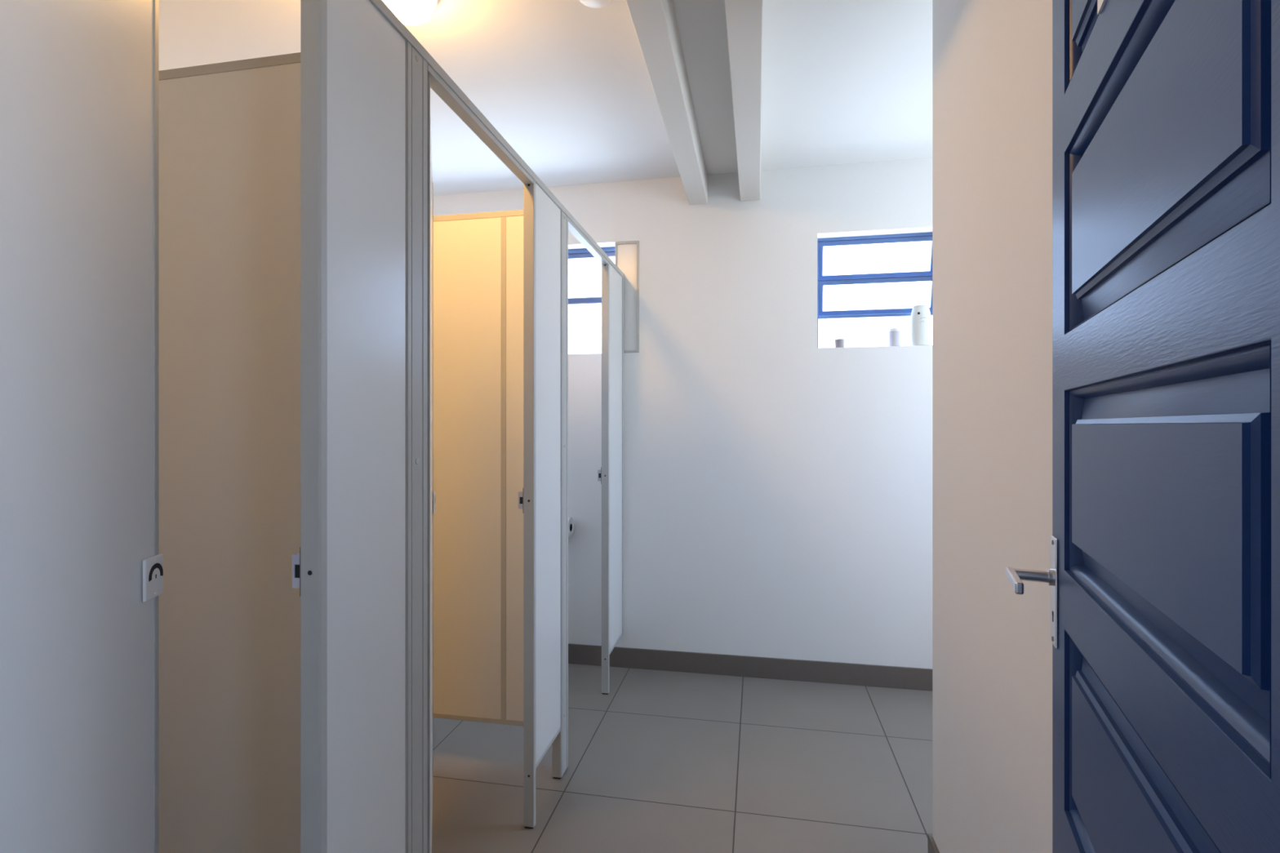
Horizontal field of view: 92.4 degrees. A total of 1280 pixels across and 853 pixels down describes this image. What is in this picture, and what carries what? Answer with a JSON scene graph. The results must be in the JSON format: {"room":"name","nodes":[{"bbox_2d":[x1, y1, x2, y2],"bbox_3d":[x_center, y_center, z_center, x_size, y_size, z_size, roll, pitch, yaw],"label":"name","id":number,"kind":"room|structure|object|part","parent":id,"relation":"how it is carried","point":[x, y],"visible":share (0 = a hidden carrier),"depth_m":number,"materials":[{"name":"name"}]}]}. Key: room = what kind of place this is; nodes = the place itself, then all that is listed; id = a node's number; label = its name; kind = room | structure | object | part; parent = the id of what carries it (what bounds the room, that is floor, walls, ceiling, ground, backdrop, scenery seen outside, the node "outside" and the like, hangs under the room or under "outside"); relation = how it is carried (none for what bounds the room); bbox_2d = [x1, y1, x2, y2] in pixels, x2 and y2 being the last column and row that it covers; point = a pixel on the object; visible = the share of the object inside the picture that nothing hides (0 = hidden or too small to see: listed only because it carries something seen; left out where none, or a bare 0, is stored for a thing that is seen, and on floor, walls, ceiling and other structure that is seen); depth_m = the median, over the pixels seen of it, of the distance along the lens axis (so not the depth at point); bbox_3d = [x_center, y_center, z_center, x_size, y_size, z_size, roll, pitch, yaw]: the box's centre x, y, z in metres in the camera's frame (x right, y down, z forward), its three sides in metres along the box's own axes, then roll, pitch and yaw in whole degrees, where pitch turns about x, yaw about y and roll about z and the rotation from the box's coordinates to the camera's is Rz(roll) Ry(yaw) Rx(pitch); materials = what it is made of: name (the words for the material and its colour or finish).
{"room":"public restroom","nodes":[
{"label":"public restroom","id":0,"kind":"room"},
{"bbox_2d":[158,0,932,195],"bbox_3d":[0.202,-1.336,1.718,4.450,0.080,3.290,0,0,11],"label":"ceiling","id":1,"kind":"structure","parent":0,"point":[566,84],"depth_m":2.26,"materials":[{"name":"white paint"}]},
{"bbox_2d":[382,0,437,25],"bbox_3d":[-0.714,-1.255,1.720,0.180,0.082,0.380,0,0,11],"label":"ceiling lamp","id":2,"kind":"object","parent":1,"relation":"attached to","point":[410,12],"visible":0.84,"depth_m":1.81,"materials":[{"name":"white plastic"}]},
{"bbox_2d":[579,0,611,8],"bbox_3d":[-0.134,-1.282,1.823,0.120,0.027,0.120,0,0,11],"label":"ceiling rose","id":3,"kind":"object","parent":1,"relation":"attached to","point":[590,3],"visible":1,"depth_m":1.85,"materials":[{"name":"white plastic"}]},
{"bbox_2d":[626,0,707,204],"bbox_3d":[0.022,-1.220,1.717,0.096,0.151,2.980,0,0,11],"label":"beam","id":4,"kind":"structure","parent":1,"relation":"attached to","point":[655,23],"depth_m":2.10,"materials":[{"name":"grey paint"}]},
{"bbox_2d":[724,0,762,201],"bbox_3d":[0.282,-1.221,1.667,0.101,0.150,2.980,0,0,11],"label":"beam","id":5,"kind":"structure","parent":1,"relation":"attached to","point":[744,18],"depth_m":2.07,"materials":[{"name":"grey paint"}]},
{"bbox_2d":[431,663,932,852],"bbox_3d":[0.006,1.305,0.696,4.450,0.050,5.370,0,0,11],"label":"floor","id":6,"kind":"structure","parent":0,"point":[662,762],"depth_m":2.27,"materials":[{"name":"beige tile"}]},
{"bbox_2d":[292,0,427,852],"bbox_3d":[-0.514,0.250,1.161,0.055,2.060,0.335,0,0,11],"label":"pilaster","id":7,"kind":"object","parent":6,"relation":"on","point":[360,567],"visible":1,"depth_m":1.10,"materials":[{"name":"white laminate"}]},
{"bbox_3d":[-0.551,0.239,1.018,0.003,0.080,0.032,0,0,11],"label":"keep plate","id":8,"kind":"part","parent":7,"relation":"part of","materials":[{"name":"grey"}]},
{"bbox_3d":[-0.510,0.154,1.128,0.028,1.868,0.236,0,0,11],"label":"panel","id":9,"kind":"part","parent":7,"relation":"part of","materials":[{"name":"white laminate"}]},
{"bbox_3d":[-0.481,0.247,1.285,0.034,2.054,0.080,0,0,11],"label":"joint post","id":10,"kind":"part","parent":7,"relation":"part of","materials":[{"name":"grey metal"}]},
{"bbox_2d":[427,75,435,852],"bbox_3d":[-0.579,0.182,1.631,0.062,1.896,0.634,0,0,-18],"label":"door","id":11,"kind":"structure","parent":7,"relation":"attached to","point":[431,494],"depth_m":1.34,"materials":[{"name":"grey metal"}]},
{"bbox_3d":[-0.473,0.172,1.340,0.029,1.871,0.014,0,0,-18],"label":"edge trim","id":12,"kind":"part","parent":11,"relation":"part of","materials":[{"name":"grey metal"}]},
{"bbox_3d":[-0.569,0.172,1.634,0.025,1.867,0.608,0,0,-18],"label":"panel","id":13,"kind":"part","parent":11,"relation":"part of","materials":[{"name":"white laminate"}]},
{"bbox_3d":[-0.569,1.107,1.633,0.028,0.015,0.602,0,0,-18],"label":"trim","id":14,"kind":"part","parent":11,"relation":"part of","materials":[{"name":"grey metal"}]},
{"bbox_3d":[-0.664,0.172,1.926,0.029,1.871,0.013,0,0,-18],"label":"edge trim","id":15,"kind":"part","parent":11,"relation":"part of","materials":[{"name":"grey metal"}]},
{"bbox_3d":[-0.642,0.239,1.914,0.005,0.065,0.051,0,0,-18],"label":"indicator plate","id":16,"kind":"part","parent":11,"relation":"part of","materials":[{"name":"white plastic"}]},
{"bbox_2d":[518,179,568,829],"bbox_3d":[-0.329,0.250,2.127,0.055,2.060,0.363,0,0,11],"label":"pilaster","id":17,"kind":"object","parent":6,"relation":"on","point":[543,500],"visible":0.96,"depth_m":2.06,"materials":[{"name":"white laminate"}]},
{"bbox_2d":[368,0,624,278],"bbox_3d":[-0.383,-0.784,1.794,0.039,0.036,2.980,0,0,11],"label":"rail","id":18,"kind":"object","parent":17,"relation":"attached to","point":[441,83],"visible":0.67,"depth_m":1.59,"materials":[{"name":"grey metal"}]},
{"bbox_3d":[-0.368,0.239,1.970,0.003,0.080,0.032,0,0,11],"label":"keep plate","id":19,"kind":"part","parent":17,"relation":"part of","materials":[{"name":"grey metal"}]},
{"bbox_3d":[-0.325,0.154,2.092,0.028,1.868,0.261,0,0,11],"label":"panel","id":20,"kind":"part","parent":17,"relation":"part of","materials":[{"name":"white laminate"}]},
{"bbox_3d":[-0.325,1.095,2.093,0.030,0.014,0.259,0,0,11],"label":"trim","id":21,"kind":"part","parent":17,"relation":"part of","materials":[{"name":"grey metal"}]},
{"bbox_3d":[-0.293,0.247,2.262,0.034,2.054,0.083,0,0,11],"label":"joint post","id":22,"kind":"part","parent":17,"relation":"part of","materials":[{"name":"grey metal"}]},
{"bbox_2d":[597,262,623,694],"bbox_3d":[-0.144,0.250,3.091,0.055,2.060,0.344,0,0,11],"label":"pilaster","id":23,"kind":"object","parent":6,"relation":"on","point":[611,474],"visible":0.95,"depth_m":3.02,"materials":[{"name":"white laminate"}]},
{"bbox_3d":[-0.136,0.154,3.082,0.028,1.868,0.295,0,0,11],"label":"panel","id":24,"kind":"part","parent":23,"relation":"part of","materials":[{"name":"white laminate"}]},
{"bbox_3d":[-0.135,1.095,3.083,0.030,0.014,0.293,0,0,11],"label":"trim","id":25,"kind":"part","parent":23,"relation":"part of","materials":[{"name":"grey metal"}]},
{"bbox_2d":[433,157,932,668],"bbox_3d":[0.494,-0.008,3.240,4.450,2.576,0.190,0,0,11],"label":"wall","id":26,"kind":"structure","parent":0,"point":[778,485],"depth_m":3.12,"materials":[{"name":"white paint"}]},
{"bbox_2d":[568,246,614,305],"bbox_3d":[-0.623,-0.680,3.465,1.300,0.591,0.041,0,0,11],"label":"window","id":27,"kind":"structure","parent":26,"relation":"in","point":[573,254],"depth_m":3.39,"materials":[{"name":"blue metal"}]},
{"bbox_2d":[614,240,639,352],"bbox_3d":[-0.067,-0.680,3.259,0.129,0.589,0.021,0,0,11],"label":"panel","id":28,"kind":"object","parent":26,"relation":"attached to","point":[626,253],"visible":0.76,"depth_m":3.25,"materials":[{"name":"white laminate"}]},
{"bbox_2d":[568,643,932,691],"bbox_3d":[0.475,1.228,3.141,4.250,0.104,0.011,0,0,11],"label":"baseboard","id":29,"kind":"structure","parent":26,"relation":"attached to","point":[824,672],"depth_m":3.11,"materials":[{"name":"grey tile"}]},
{"bbox_2d":[834,338,844,347],"bbox_3d":[1.002,-0.410,3.081,0.049,0.044,0.049,0,0,11],"label":"cup","id":30,"kind":"object","parent":26,"relation":"on","point":[839,343],"visible":0.83,"depth_m":3.06,"materials":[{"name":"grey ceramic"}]},
{"bbox_2d":[817,231,932,347],"bbox_3d":[1.205,-0.674,3.133,0.600,0.572,0.078,0,0,11],"label":"window","id":31,"kind":"structure","parent":26,"relation":"in","point":[922,276],"depth_m":3.12,"materials":[{"name":"blue metal"}]},
{"bbox_3d":[1.205,-0.660,3.136,0.572,0.179,0.024,0,14,11],"label":"sash","id":32,"kind":"part","parent":31,"relation":"part of","materials":[{"name":"blue metal"}]},
{"bbox_3d":[1.206,-0.853,3.138,0.572,0.195,0.024,0,14,11],"label":"sash","id":33,"kind":"part","parent":31,"relation":"part of","materials":[{"name":"blue metal"}]},
{"bbox_2d":[888,328,901,346],"bbox_3d":[1.258,-0.433,3.032,0.056,0.091,0.056,0,0,11],"label":"jar","id":34,"kind":"object","parent":26,"relation":"on","point":[894,333],"visible":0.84,"depth_m":3.01,"materials":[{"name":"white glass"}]},
{"bbox_3d":[1.258,-0.471,3.032,0.056,0.016,0.056,0,0,11],"label":"lid","id":35,"kind":"part","parent":34,"relation":"part of","materials":[{"name":"white plastic"}]},
{"bbox_2d":[910,304,931,346],"bbox_3d":[1.378,-0.489,3.011,0.096,0.203,0.064,0,0,11],"label":"air freshener","id":36,"kind":"object","parent":26,"relation":"attached to","point":[921,317],"visible":0.93,"depth_m":2.99,"materials":[{"name":"white plastic"}]},
{"bbox_3d":[-0.433,0.527,3.287,0.132,0.060,0.068,0,0,11],"label":"toilet roll holder","id":37,"kind":"object","parent":26,"relation":"attached to","visible":0},
{"bbox_2d":[568,516,573,537],"bbox_3d":[-0.414,0.540,3.254,0.101,0.110,0.110,0,0,11],"label":"toilet roll","id":38,"kind":"object","parent":37,"relation":"hanging from","point":[571,522],"visible":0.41,"depth_m":3.25,"materials":[{"name":"white paper"}]},
{"bbox_2d":[932,0,1052,852],"bbox_3d":[0.762,-0.008,1.002,0.110,2.576,1.615,0,0,11],"label":"wall","id":39,"kind":"structure","parent":0,"point":[992,60],"depth_m":1.36,"materials":[{"name":"beige paint"}]},
{"bbox_2d":[927,833,939,852],"bbox_3d":[0.759,1.244,1.014,0.121,0.072,1.618,0,0,11],"label":"baseboard","id":40,"kind":"structure","parent":39,"relation":"attached to","point":[931,846],"depth_m":1.79,"materials":[{"name":"grey tile"}]},
{"bbox_3d":[-0.814,-0.008,0.360,2.965,2.576,0.240,0,0,11],"label":"wall","id":41,"kind":"structure","parent":0,"visible":0},
{"bbox_2d":[0,0,163,852],"bbox_3d":[-0.732,0.182,0.679,0.062,1.896,0.634,0,0,-12],"label":"door","id":42,"kind":"structure","parent":41,"relation":"in","point":[82,565],"depth_m":0.81,"materials":[{"name":"white laminate"}]},
{"bbox_3d":[-0.767,0.239,0.967,0.005,0.065,0.051,0,0,-12],"label":"indicator plate","id":43,"kind":"part","parent":42,"relation":"part of","materials":[{"name":"white plastic"}]},
{"bbox_3d":[-0.788,0.172,0.981,0.029,1.871,0.013,0,0,-12],"label":"edge trim","id":44,"kind":"part","parent":42,"relation":"part of","materials":[{"name":"grey metal"}]},
{"bbox_2d":[1005,0,1279,852],"bbox_3d":[0.469,0.217,0.612,0.102,2.114,0.758,0,0,25],"label":"door","id":45,"kind":"structure","parent":41,"relation":"in","point":[1163,576],"depth_m":0.52,"materials":[{"name":"blue paint"}]},
{"bbox_3d":[0.627,0.250,0.929,0.004,0.164,0.042,0,0,25],"label":"handle plate","id":46,"kind":"part","parent":45,"relation":"part of","materials":[{"name":"silver metal"}]},
{"bbox_3d":[0.498,-0.610,0.606,0.032,0.279,0.565,0,0,25],"label":"panel","id":47,"kind":"part","parent":45,"relation":"part of","materials":[{"name":"blue paint"}]},
{"bbox_3d":[0.498,0.417,0.606,0.032,0.256,0.565,0,0,25],"label":"panel","id":48,"kind":"part","parent":45,"relation":"part of","materials":[{"name":"blue paint"}]},
{"bbox_3d":[0.498,-0.258,0.606,0.032,0.257,0.565,0,0,25],"label":"panel","id":49,"kind":"part","parent":45,"relation":"part of","materials":[{"name":"blue paint"}]},
{"bbox_3d":[0.498,0.078,0.606,0.032,0.254,0.565,0,0,25],"label":"panel","id":50,"kind":"part","parent":45,"relation":"part of","materials":[{"name":"blue paint"}]},
{"bbox_3d":[-1.940,-0.008,2.093,0.100,2.576,2.980,0,0,11],"label":"wall","id":51,"kind":"structure","parent":0,"visible":0},
{"bbox_2d":[158,52,300,852],"bbox_3d":[-1.244,0.157,1.428,1.516,1.914,0.030,0,0,11],"label":"partition","id":52,"kind":"object","parent":51,"relation":"attached to","point":[229,132],"depth_m":1.35,"materials":[{"name":"white laminate"}]},
{"bbox_3d":[-1.244,-0.789,1.428,1.516,0.022,0.029,0,0,11],"label":"trim","id":53,"kind":"part","parent":52,"relation":"part of","materials":[{"name":"grey metal"}]},
{"bbox_2d":[433,209,523,726],"bbox_3d":[-1.056,0.157,2.407,1.516,1.914,0.030,0,0,11],"label":"partition","id":54,"kind":"object","parent":51,"relation":"attached to","point":[478,257],"depth_m":2.31,"materials":[{"name":"white laminate"}]},
{"bbox_3d":[-1.056,-0.789,2.407,1.516,0.022,0.029,0,0,11],"label":"trim","id":55,"kind":"part","parent":54,"relation":"part of","materials":[{"name":"grey metal"}]},
{"bbox_3d":[-1.056,1.105,2.407,1.516,0.018,0.029,0,0,11],"label":"trim","id":56,"kind":"part","parent":54,"relation":"part of","materials":[{"name":"grey metal"}]}
]}

